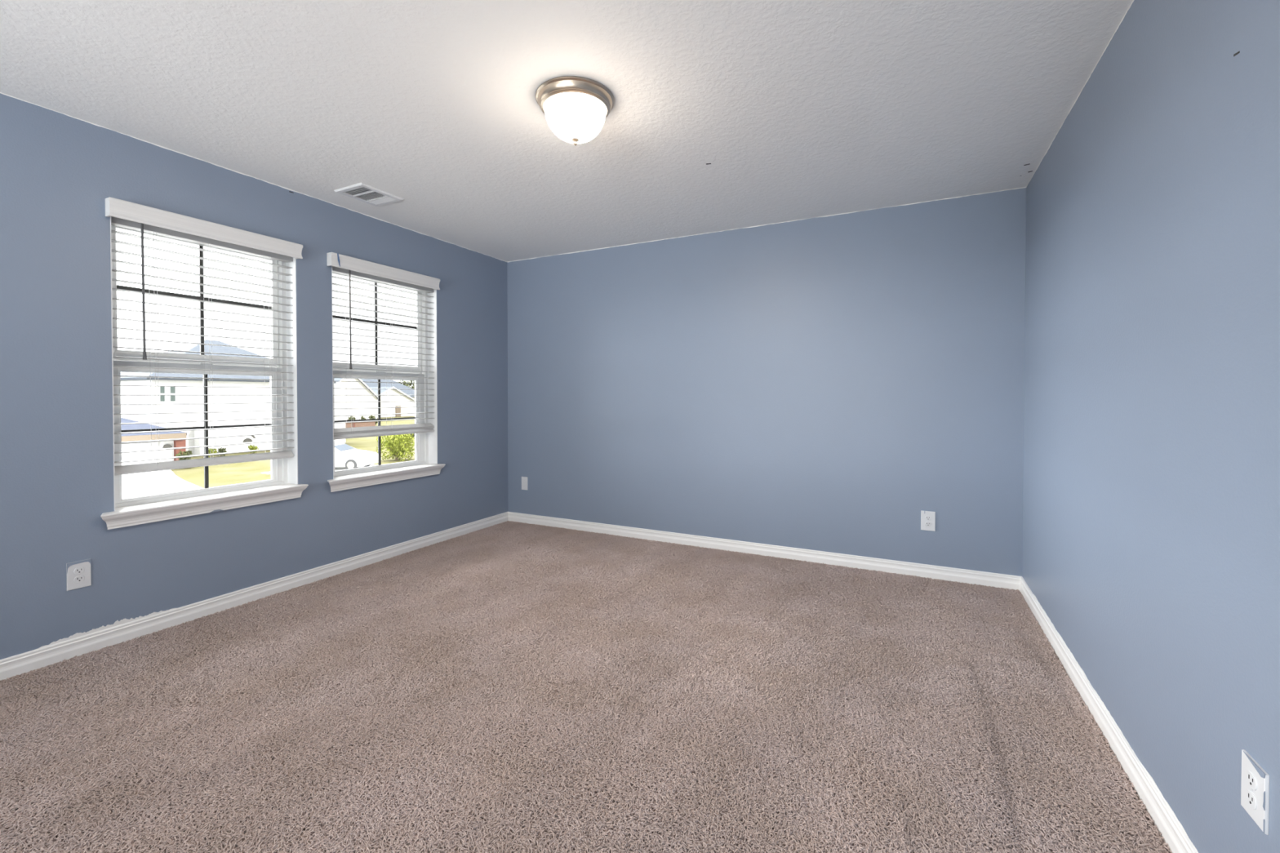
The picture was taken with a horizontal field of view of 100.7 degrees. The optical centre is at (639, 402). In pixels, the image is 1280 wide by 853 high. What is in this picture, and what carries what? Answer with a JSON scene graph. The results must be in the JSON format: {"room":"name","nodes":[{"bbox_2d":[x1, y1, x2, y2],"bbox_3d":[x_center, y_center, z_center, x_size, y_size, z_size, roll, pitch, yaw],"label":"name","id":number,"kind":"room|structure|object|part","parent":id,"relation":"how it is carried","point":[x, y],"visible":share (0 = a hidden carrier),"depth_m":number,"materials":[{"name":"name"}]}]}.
{"room":"empty bedroom","nodes":[
{"label":"empty bedroom","id":0,"kind":"room"},
{"bbox_2d":[0,93,507,659],"bbox_3d":[-2.700,-0.065,2.324,0.161,2.454,6.450,0,1,27],"label":"wall","id":1,"kind":"structure","parent":0,"point":[58,171],"depth_m":2.63,"materials":[{"name":"blue paint"}]},
{"bbox_2d":[66,559,91,591],"bbox_3d":[-2.562,0.786,2.425,0.008,0.124,0.080,0,1,27],"label":"power outlet","id":2,"kind":"object","parent":1,"relation":"attached to","point":[78,575],"visible":1,"depth_m":2.42,"materials":[{"name":"white plastic"}]},
{"bbox_2d":[74,575,84,582],"bbox_3d":[-2.560,0.805,2.424,0.003,0.028,0.034,0,1,27],"label":"receptacle","id":3,"kind":"object","parent":2,"relation":"attached to","point":[77,579],"depth_m":2.42,"materials":[{"name":"white plastic"}]},
{"bbox_2d":[74,567,84,573],"bbox_3d":[-2.560,0.766,2.423,0.003,0.028,0.034,0,1,27],"label":"receptacle","id":4,"kind":"object","parent":2,"relation":"attached to","point":[77,570],"depth_m":2.42,"materials":[{"name":"white plastic"}]},
{"bbox_2d":[100,216,308,529],"bbox_3d":[-2.372,-0.164,2.915,0.212,1.512,0.952,0,1,27],"label":"window","id":5,"kind":"structure","parent":1,"relation":"in","point":[283,485],"depth_m":2.97,"materials":[{"name":"white paint"}]},
{"bbox_3d":[-2.446,-0.551,2.966,0.022,0.689,0.805,0,1,27],"label":"sash","id":6,"kind":"part","parent":5,"relation":"part of","materials":[{"name":"white plastic"}]},
{"bbox_3d":[-2.423,0.141,2.964,0.029,0.707,0.805,0,1,27],"label":"sash","id":7,"kind":"part","parent":5,"relation":"part of","materials":[{"name":"white plastic"}]},
{"bbox_3d":[-2.431,-0.199,2.963,0.063,1.445,0.857,0,1,27],"label":"frame","id":8,"kind":"part","parent":5,"relation":"part of","materials":[{"name":"white plastic"}]},
{"bbox_2d":[105,196,302,475],"bbox_3d":[-2.328,-0.310,2.902,0.134,1.312,0.888,0,1,27],"label":"window blind","id":9,"kind":"object","parent":5,"relation":"attached to","point":[124,214],"visible":0.89,"depth_m":2.84,"materials":[{"name":"grey plastic"}]},
{"bbox_3d":[-2.473,-0.275,2.700,0.054,1.185,0.014,0,1,27],"label":"ladder cord","id":10,"kind":"part","parent":9,"relation":"part of","materials":[{"name":"white fabric"}]},
{"bbox_3d":[-2.361,0.324,2.935,0.050,0.042,0.842,0,1,27],"label":"rail","id":11,"kind":"part","parent":9,"relation":"part of","materials":[{"name":"grey plastic"}]},
{"bbox_3d":[-2.367,-0.278,2.910,0.054,1.185,0.014,0,1,27],"label":"ladder cord","id":12,"kind":"part","parent":9,"relation":"part of","materials":[{"name":"white fabric"}]},
{"bbox_3d":[-2.230,-0.282,3.183,0.054,1.185,0.014,0,1,27],"label":"ladder cord","id":13,"kind":"part","parent":9,"relation":"part of","materials":[{"name":"white fabric"}]},
{"bbox_3d":[-2.345,0.552,2.912,0.152,0.079,0.952,0,1,27],"label":"sill","id":14,"kind":"part","parent":5,"relation":"part of","materials":[{"name":"white paint"}]},
{"bbox_2d":[0,511,508,680],"bbox_3d":[-2.623,1.104,2.302,0.014,0.117,6.130,0,1,27],"label":"baseboard","id":15,"kind":"structure","parent":1,"relation":"attached to","point":[123,630],"depth_m":2.82,"materials":[{"name":"white paint"}]},
{"bbox_2d":[327,266,445,492],"bbox_3d":[-1.882,-0.178,3.890,0.212,1.512,0.966,0,1,27],"label":"window","id":16,"kind":"structure","parent":1,"relation":"in","point":[424,464],"depth_m":4.12,"materials":[{"name":"white paint"}]},
{"bbox_3d":[-1.956,-0.564,3.941,0.022,0.689,0.819,0,1,27],"label":"sash","id":17,"kind":"part","parent":16,"relation":"part of","materials":[{"name":"white plastic"}]},
{"bbox_3d":[-1.933,0.127,3.939,0.029,0.707,0.819,0,1,27],"label":"sash","id":18,"kind":"part","parent":16,"relation":"part of","materials":[{"name":"white plastic"}]},
{"bbox_3d":[-1.941,-0.212,3.938,0.063,1.445,0.871,0,1,27],"label":"frame","id":19,"kind":"part","parent":16,"relation":"part of","materials":[{"name":"white plastic"}]},
{"bbox_2d":[326,252,439,439],"bbox_3d":[-1.845,-0.369,3.862,0.135,1.222,0.900,0,1,27],"label":"window blind","id":20,"kind":"object","parent":16,"relation":"attached to","point":[349,266],"visible":0.87,"depth_m":3.82,"materials":[{"name":"grey plastic"}]},
{"bbox_3d":[-1.997,-0.333,3.647,0.054,1.095,0.014,0,1,27],"label":"ladder cord","id":21,"kind":"part","parent":20,"relation":"part of","materials":[{"name":"grey plastic"}]},
{"bbox_3d":[-1.871,0.220,3.908,0.050,0.042,0.856,0,1,27],"label":"rail","id":22,"kind":"part","parent":20,"relation":"part of","materials":[{"name":"grey plastic"}]},
{"bbox_3d":[-1.855,-0.337,3.928,0.054,1.095,0.014,0,1,27],"label":"ladder cord","id":23,"kind":"part","parent":20,"relation":"part of","materials":[{"name":"white fabric"}]},
{"bbox_3d":[-1.718,-0.341,4.201,0.054,1.095,0.014,0,1,27],"label":"ladder cord","id":24,"kind":"part","parent":20,"relation":"part of","materials":[{"name":"grey plastic"}]},
{"bbox_3d":[-1.855,0.538,3.886,0.152,0.079,0.966,0,1,27],"label":"sill","id":25,"kind":"part","parent":16,"relation":"part of","materials":[{"name":"white paint"}]},
{"bbox_2d":[0,0,1133,262],"bbox_3d":[-0.835,-1.374,1.369,4.334,0.208,6.450,0,1,27],"label":"ceiling","id":26,"kind":"structure","parent":0,"point":[725,115],"depth_m":2.23,"materials":[{"name":"white paint"}]},
{"bbox_2d":[333,182,403,206],"bbox_3d":[-1.695,-1.300,3.329,0.258,0.012,0.293,0,1,27],"label":"ceiling vent","id":27,"kind":"object","parent":26,"relation":"in","point":[362,192],"visible":1,"depth_m":3.32,"materials":[{"name":"white metal"}]},
{"bbox_3d":[-1.732,-1.298,3.257,0.198,0.009,0.066,0,1,27],"label":"louver panel","id":28,"kind":"part","parent":27,"relation":"part of","materials":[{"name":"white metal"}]},
{"bbox_3d":[-1.692,-1.299,3.337,0.193,0.009,0.088,0,1,27],"label":"louver panel","id":29,"kind":"part","parent":27,"relation":"part of","materials":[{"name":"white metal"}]},
{"bbox_3d":[-1.655,-1.300,3.409,0.198,0.009,0.050,0,1,27],"label":"louver panel","id":30,"kind":"part","parent":27,"relation":"part of","materials":[{"name":"white metal"}]},
{"bbox_2d":[535,75,614,145],"bbox_3d":[-0.275,-1.192,2.259,0.334,0.196,0.334,0,1,27],"label":"ceiling light","id":31,"kind":"object","parent":26,"relation":"attached to","point":[575,108],"visible":1,"depth_m":2.17,"materials":[{"name":"white glass"}]},
{"bbox_2d":[0,534,1169,852],"bbox_3d":[-0.836,1.266,1.406,4.334,0.180,6.450,0,1,27],"label":"floor","id":32,"kind":"structure","parent":0,"point":[509,535],"depth_m":1.75,"materials":[{"name":"brown carpet"}]},
{"bbox_2d":[0,520,1172,852],"bbox_3d":[-0.574,1.160,1.928,3.992,0.020,4.934,0,1,27],"label":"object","id":33,"kind":"object","parent":32,"relation":"on","point":[472,561],"visible":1,"depth_m":1.95,"materials":[{"name":"brown carpet"}]},
{"bbox_2d":[506,187,1026,576],"bbox_3d":[0.576,-0.091,4.197,4.014,2.454,0.160,0,1,27],"label":"wall","id":34,"kind":"structure","parent":0,"point":[826,384],"depth_m":3.83,"materials":[{"name":"blue paint"}]},
{"bbox_2d":[521,476,528,489],"bbox_3d":[-1.076,0.751,4.946,0.070,0.122,0.007,0,1,27],"label":"wall plate","id":35,"kind":"object","parent":34,"relation":"attached to","point":[524,479],"visible":1,"depth_m":4.94,"materials":[{"name":"white plastic"}]},
{"bbox_2d":[508,511,1021,590],"bbox_3d":[0.537,1.092,4.137,4.014,0.090,0.014,0,1,27],"label":"baseboard","id":36,"kind":"structure","parent":34,"relation":"attached to","point":[950,574],"depth_m":3.85,"materials":[{"name":"white paint"}]},
{"bbox_2d":[920,510,935,531],"bbox_3d":[1.878,0.771,3.461,0.083,0.127,0.008,0,1,27],"label":"power outlet","id":37,"kind":"object","parent":34,"relation":"attached to","point":[927,517],"visible":1,"depth_m":3.46,"materials":[{"name":"white plastic"}]},
{"bbox_2d":[924,521,931,526],"bbox_3d":[1.877,0.791,3.458,0.034,0.028,0.003,0,1,27],"label":"receptacle","id":38,"kind":"object","parent":37,"relation":"attached to","point":[926,523],"depth_m":3.46,"materials":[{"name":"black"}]},
{"bbox_2d":[924,515,931,520],"bbox_3d":[1.877,0.752,3.458,0.034,0.028,0.003,0,1,27],"label":"receptacle","id":39,"kind":"object","parent":37,"relation":"attached to","point":[926,517],"depth_m":3.46,"materials":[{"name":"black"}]},
{"bbox_2d":[1022,0,1279,852],"bbox_3d":[1.029,-0.037,0.451,0.161,2.454,6.450,0,1,27],"label":"wall","id":40,"kind":"structure","parent":0,"point":[1151,473],"depth_m":1.43,"materials":[{"name":"blue paint"}]},
{"bbox_2d":[1019,576,1198,852],"bbox_3d":[0.951,1.140,0.506,0.014,0.099,6.130,0,1,27],"label":"baseboard","id":41,"kind":"structure","parent":40,"relation":"attached to","point":[1171,828],"depth_m":1.73,"materials":[{"name":"white paint"}]},
{"bbox_2d":[1240,749,1269,835],"bbox_3d":[1.242,0.785,1.075,0.008,0.118,0.084,0,1,27],"label":"power outlet","id":42,"kind":"object","parent":40,"relation":"attached to","point":[1255,784],"visible":1,"depth_m":1.06,"materials":[{"name":"white plastic"}]},
{"bbox_2d":[1245,789,1257,809],"bbox_3d":[1.240,0.804,1.076,0.003,0.028,0.034,0,1,27],"label":"receptacle","id":43,"kind":"object","parent":42,"relation":"attached to","point":[1251,794],"depth_m":1.08,"materials":[{"name":"white plastic"}]},
{"bbox_2d":[1246,770,1257,791],"bbox_3d":[1.240,0.765,1.076,0.003,0.028,0.034,0,1,27],"label":"receptacle","id":44,"kind":"object","parent":42,"relation":"attached to","point":[1251,775],"depth_m":1.07,"materials":[{"name":"white plastic"}]},
{"label":"outside","id":45,"kind":"structure","parent":0,"visible":0},
{"bbox_2d":[170,416,414,488],"bbox_3d":[-50.754,3.364,70.324,146.200,0.400,220.000,0,1,27],"label":"lawn","id":46,"kind":"structure","parent":45,"point":[244,472],"depth_m":30.04,"materials":[{"name":"green plant"}]},
{"bbox_2d":[120,417,186,465],"bbox_3d":[-33.831,1.791,26.747,9.450,4.000,14.270,0,1,27],"label":"house","id":47,"kind":"structure","parent":46,"relation":"on","point":[177,434],"depth_m":29.79,"materials":[{"name":"white"}]},
{"bbox_2d":[162,444,172,448],"bbox_3d":[-27.131,2.490,30.481,0.060,0.220,0.420,0,1,27],"label":"vent","id":48,"kind":"object","parent":47,"relation":"attached to","point":[164,446],"depth_m":30.47,"materials":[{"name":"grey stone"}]},
{"bbox_2d":[175,449,192,460],"bbox_3d":[-25.881,3.234,30.242,0.791,1.108,0.810,0,1,27],"label":"shrub","id":49,"kind":"object","parent":46,"relation":"on","point":[186,453],"visible":0.42,"depth_m":30.14,"materials":[{"name":"green plant"}]},
{"bbox_2d":[208,448,217,457],"bbox_3d":[-28.685,3.403,35.489,0.559,0.801,0.699,0,1,27],"label":"flowering shrub","id":50,"kind":"object","parent":46,"relation":"on","point":[211,451],"visible":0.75,"depth_m":35.46,"materials":[{"name":"green plant"}]},
{"bbox_2d":[215,447,226,456],"bbox_3d":[-28.476,3.374,36.074,0.636,0.734,0.690,0,1,27],"label":"flowering shrub","id":51,"kind":"object","parent":46,"relation":"on","point":[221,450],"visible":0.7,"depth_m":36.05,"materials":[{"name":"green plant"}]},
{"bbox_2d":[120,339,345,455],"bbox_3d":[-33.619,-0.713,42.768,12.310,8.550,13.750,0,1,27],"label":"house","id":52,"kind":"structure","parent":46,"relation":"on","point":[194,348],"depth_m":37.52,"materials":[{"name":"white"}]},
{"bbox_3d":[-31.588,-0.598,35.100,0.015,1.020,0.250,0,1,27],"label":"pane","id":53,"kind":"part","parent":52,"relation":"part of","materials":[{"name":"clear glass"}]},
{"bbox_3d":[-31.341,-0.605,35.592,0.015,1.020,0.270,0,1,27],"label":"pane","id":54,"kind":"part","parent":52,"relation":"part of","materials":[{"name":"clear glass"}]},
{"bbox_2d":[243,438,252,442],"bbox_3d":[-28.742,2.739,38.883,0.060,0.260,0.620,0,1,27],"label":"vent","id":55,"kind":"object","parent":52,"relation":"attached to","point":[245,440],"depth_m":38.87,"materials":[{"name":"grey stone"}]},
{"bbox_2d":[248,444,258,453],"bbox_3d":[-27.638,3.301,37.913,0.694,0.688,0.632,0,1,27],"label":"flowering shrub","id":56,"kind":"object","parent":46,"relation":"on","point":[252,447],"visible":0.85,"depth_m":37.88,"materials":[{"name":"green plant"}]},
{"bbox_2d":[333,377,377,420],"bbox_3d":[-54.781,-1.608,89.234,18.860,9.000,15.200,0,1,27],"label":"gabled house","id":57,"kind":"structure","parent":46,"relation":"on","point":[358,394],"depth_m":86.76,"materials":[{"name":"beige"}]},
{"bbox_2d":[345,421,376,427],"bbox_3d":[-34.620,2.768,65.062,0.450,0.950,4.800,0,1,27],"label":"brick wall","id":58,"kind":"structure","parent":46,"relation":"on","point":[357,424],"depth_m":65.36,"materials":[{"name":"orange brick"}]},
{"bbox_2d":[368,415,377,424],"bbox_3d":[-36.888,2.445,73.331,1.169,1.536,1.063,0,1,-8],"label":"shrub","id":59,"kind":"object","parent":46,"relation":"on","point":[371,416],"visible":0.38,"depth_m":73.22,"materials":[{"name":"green plant"}]},
{"bbox_2d":[360,378,414,417],"bbox_3d":[-53.656,-1.494,109.293,18.860,8.200,20.850,0,1,27],"label":"house","id":60,"kind":"structure","parent":46,"relation":"on","point":[408,394],"depth_m":103.58,"materials":[{"name":"beige"}]},
{"bbox_3d":[-46.794,1.652,102.727,0.140,2.100,1.100,0,1,27],"label":"house door","id":61,"kind":"part","parent":60,"relation":"part of","materials":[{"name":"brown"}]},
{"bbox_2d":[375,433,414,461],"bbox_3d":[-15.558,2.626,34.050,2.199,2.235,2.139,0,1,27],"label":"leafy shrub","id":62,"kind":"object","parent":46,"relation":"on","point":[397,447],"visible":0.87,"depth_m":33.73,"materials":[{"name":"green plant"}]},
{"bbox_2d":[398,380,410,387],"bbox_3d":[-66.152,-2.147,144.155,6.971,8.502,7.513,0,1,27],"label":"tree","id":63,"kind":"object","parent":46,"relation":"on","point":[400,380],"visible":0.02,"depth_m":145.11,"materials":[{"name":"green plant"}]},
{"bbox_2d":[402,380,414,389],"bbox_3d":[-65.158,-2.721,150.690,7.708,9.464,6.602,0,1,27],"label":"tree","id":64,"kind":"object","parent":46,"relation":"on","point":[410,384],"visible":0.06,"depth_m":150.41,"materials":[{"name":"green plant"}]},
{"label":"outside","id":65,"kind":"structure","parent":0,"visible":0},
{"bbox_2d":[121,469,202,498],"bbox_3d":[-24.137,3.899,18.285,15.500,0.030,18.900,0,1,27],"label":"driveway","id":66,"kind":"structure","parent":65,"point":[156,482],"depth_m":24.64,"materials":[{"name":"concrete"}]},
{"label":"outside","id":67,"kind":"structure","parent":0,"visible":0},
{"bbox_2d":[261,464,377,474],"bbox_3d":[-15.194,3.753,28.619,8.800,0.030,5.000,0,1,27],"label":"driveway","id":68,"kind":"structure","parent":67,"point":[336,468],"depth_m":29.83,"materials":[{"name":"concrete"}]},
{"bbox_2d":[334,442,377,469],"bbox_3d":[-17.293,3.008,29.999,4.500,1.458,1.840,0,1,-1],"label":"car","id":69,"kind":"object","parent":68,"relation":"on","point":[347,456],"visible":0.48,"depth_m":29.19,"materials":[{"name":"white paint"}]}
]}

